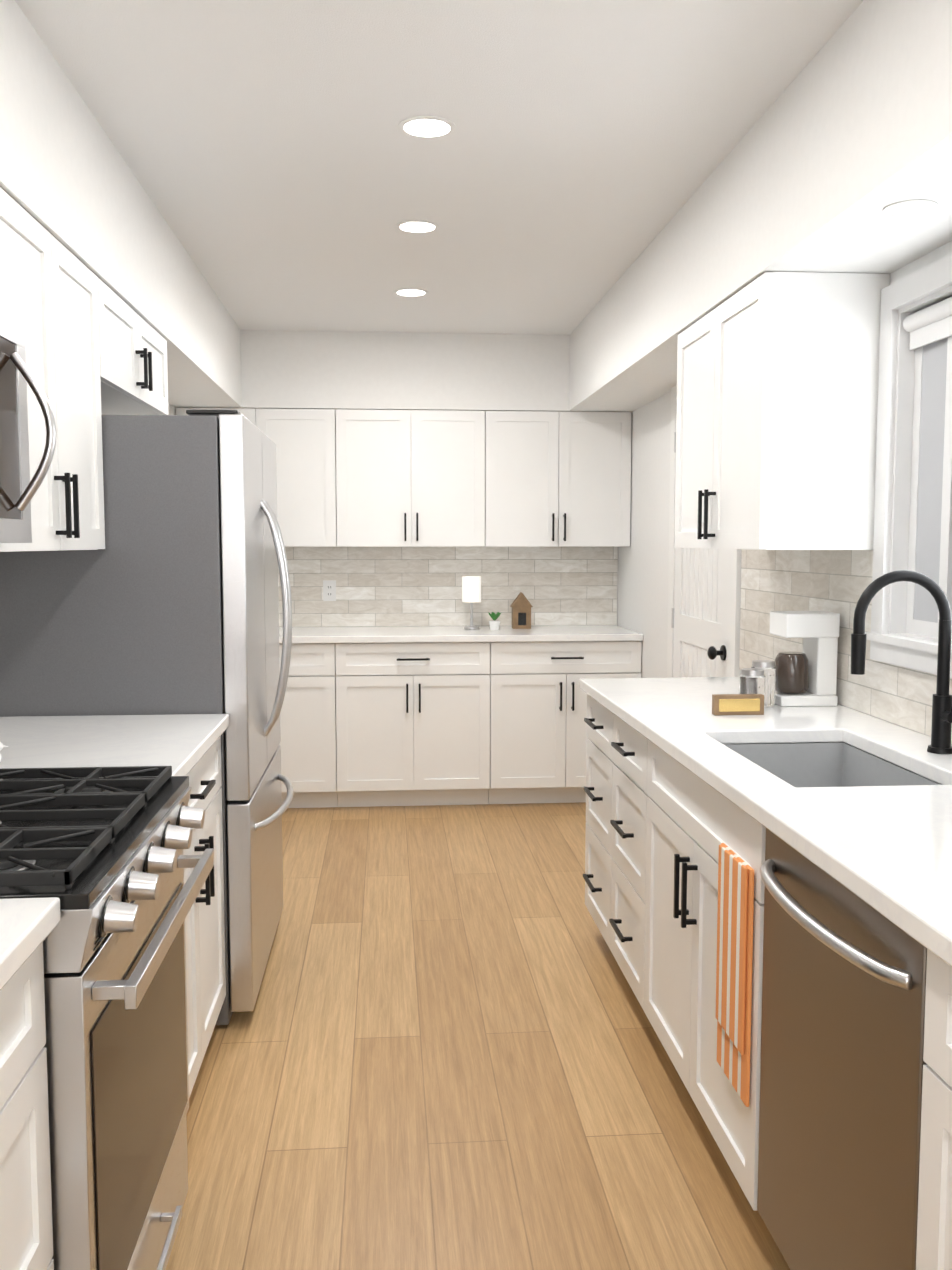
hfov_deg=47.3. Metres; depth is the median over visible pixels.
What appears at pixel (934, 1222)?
base cabinet
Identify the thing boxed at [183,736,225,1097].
base cabinet
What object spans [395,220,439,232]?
recessed light
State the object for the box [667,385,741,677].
pantry door
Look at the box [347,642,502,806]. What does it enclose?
base cabinet
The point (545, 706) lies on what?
base cabinet
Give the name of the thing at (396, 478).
upper cabinet
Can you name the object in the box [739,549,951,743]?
tile backsplash
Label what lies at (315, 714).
base cabinet
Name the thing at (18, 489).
over-the-range microwave
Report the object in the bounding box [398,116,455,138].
recessed light
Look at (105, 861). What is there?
range
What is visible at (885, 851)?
countertop
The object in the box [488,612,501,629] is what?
plant
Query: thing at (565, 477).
upper cabinet
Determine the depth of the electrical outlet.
6.17 m
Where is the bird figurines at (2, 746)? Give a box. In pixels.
[0,742,7,762]
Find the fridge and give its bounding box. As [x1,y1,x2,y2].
[0,410,292,1024]
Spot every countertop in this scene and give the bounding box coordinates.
[0,714,228,989]
[279,625,642,643]
[579,677,951,966]
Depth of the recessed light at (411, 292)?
4.82 m
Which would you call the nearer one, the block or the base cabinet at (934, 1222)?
the base cabinet at (934, 1222)
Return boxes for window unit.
[865,253,951,677]
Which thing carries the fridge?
on the floor
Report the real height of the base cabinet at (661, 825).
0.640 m
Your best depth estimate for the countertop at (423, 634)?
5.67 m
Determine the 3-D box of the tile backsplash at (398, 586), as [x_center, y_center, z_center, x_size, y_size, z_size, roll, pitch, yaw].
[-0.393,-0.277,6.210,2.432,0.453,0.010,0,5,-5]
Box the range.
[0,766,213,1269]
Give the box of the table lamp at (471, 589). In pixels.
[462,576,480,629]
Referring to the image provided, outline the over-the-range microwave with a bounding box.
[0,314,56,542]
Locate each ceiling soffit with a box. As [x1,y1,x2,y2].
[0,0,241,407]
[240,330,569,411]
[568,0,951,411]
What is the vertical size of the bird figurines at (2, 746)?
0.072 m
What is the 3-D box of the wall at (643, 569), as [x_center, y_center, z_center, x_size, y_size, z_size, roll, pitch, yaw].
[1.250,-0.007,1.712,0.100,2.500,9.460,0,5,-5]
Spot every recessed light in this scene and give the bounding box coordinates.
[393,288,428,296]
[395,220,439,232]
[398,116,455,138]
[883,200,937,216]
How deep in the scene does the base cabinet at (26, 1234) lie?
1.40 m
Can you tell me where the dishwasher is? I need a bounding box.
[757,828,926,1269]
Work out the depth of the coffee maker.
3.16 m
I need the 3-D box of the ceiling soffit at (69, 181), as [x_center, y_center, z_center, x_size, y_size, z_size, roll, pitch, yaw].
[-1.187,-1.171,3.025,0.350,0.400,6.060,0,5,-5]
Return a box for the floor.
[166,802,789,1269]
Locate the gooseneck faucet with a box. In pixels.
[851,570,951,753]
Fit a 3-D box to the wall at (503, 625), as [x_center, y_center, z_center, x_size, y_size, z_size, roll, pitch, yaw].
[-0.397,-0.389,6.257,2.440,2.500,0.100,0,5,-5]
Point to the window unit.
(913, 509)
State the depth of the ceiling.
2.95 m
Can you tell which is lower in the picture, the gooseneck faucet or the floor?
the floor
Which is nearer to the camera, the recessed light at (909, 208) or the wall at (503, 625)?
the recessed light at (909, 208)
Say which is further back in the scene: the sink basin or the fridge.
the fridge
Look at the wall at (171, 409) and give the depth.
5.62 m
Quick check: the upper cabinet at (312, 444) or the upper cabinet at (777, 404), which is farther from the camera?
the upper cabinet at (312, 444)
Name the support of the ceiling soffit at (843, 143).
attached to the ceiling
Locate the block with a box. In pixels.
[712,694,763,714]
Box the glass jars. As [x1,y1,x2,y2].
[739,660,775,708]
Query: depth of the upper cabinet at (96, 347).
2.56 m
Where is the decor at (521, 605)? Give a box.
[510,592,532,628]
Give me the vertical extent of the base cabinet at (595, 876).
0.880 m
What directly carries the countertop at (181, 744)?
on the base cabinet at (26, 1234)
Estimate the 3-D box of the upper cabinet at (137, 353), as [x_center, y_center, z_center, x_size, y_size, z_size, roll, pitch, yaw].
[-1.216,-0.864,3.362,0.338,0.263,0.918,0,5,-5]
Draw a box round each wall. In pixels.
[168,403,175,414]
[337,571,617,626]
[617,241,951,677]
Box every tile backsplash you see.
[278,547,617,626]
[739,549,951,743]
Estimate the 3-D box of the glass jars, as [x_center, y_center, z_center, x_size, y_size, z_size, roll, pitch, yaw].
[0.812,0.144,3.134,0.071,0.130,0.161,3,6,33]
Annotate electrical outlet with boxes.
[323,580,335,600]
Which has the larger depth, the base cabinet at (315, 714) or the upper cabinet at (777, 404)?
the base cabinet at (315, 714)
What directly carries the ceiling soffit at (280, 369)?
attached to the ceiling
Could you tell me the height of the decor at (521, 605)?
0.200 m
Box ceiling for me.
[15,0,863,334]
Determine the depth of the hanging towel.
2.14 m
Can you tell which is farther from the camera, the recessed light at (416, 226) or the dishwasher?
the recessed light at (416, 226)
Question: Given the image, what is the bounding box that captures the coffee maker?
[770,611,839,706]
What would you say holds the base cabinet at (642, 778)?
on the floor
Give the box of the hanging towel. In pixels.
[716,843,753,1106]
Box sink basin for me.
[723,742,941,787]
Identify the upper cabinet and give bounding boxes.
[0,187,107,551]
[104,283,168,414]
[176,408,351,546]
[348,409,499,546]
[500,411,631,546]
[674,272,889,549]
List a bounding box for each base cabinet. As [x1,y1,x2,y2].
[0,942,53,1269]
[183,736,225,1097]
[279,643,350,807]
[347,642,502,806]
[503,641,641,803]
[583,694,606,935]
[603,709,751,1000]
[639,814,765,1210]
[916,949,951,1269]
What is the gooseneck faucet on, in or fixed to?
on the countertop at (885, 851)
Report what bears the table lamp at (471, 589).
on the countertop at (423, 634)

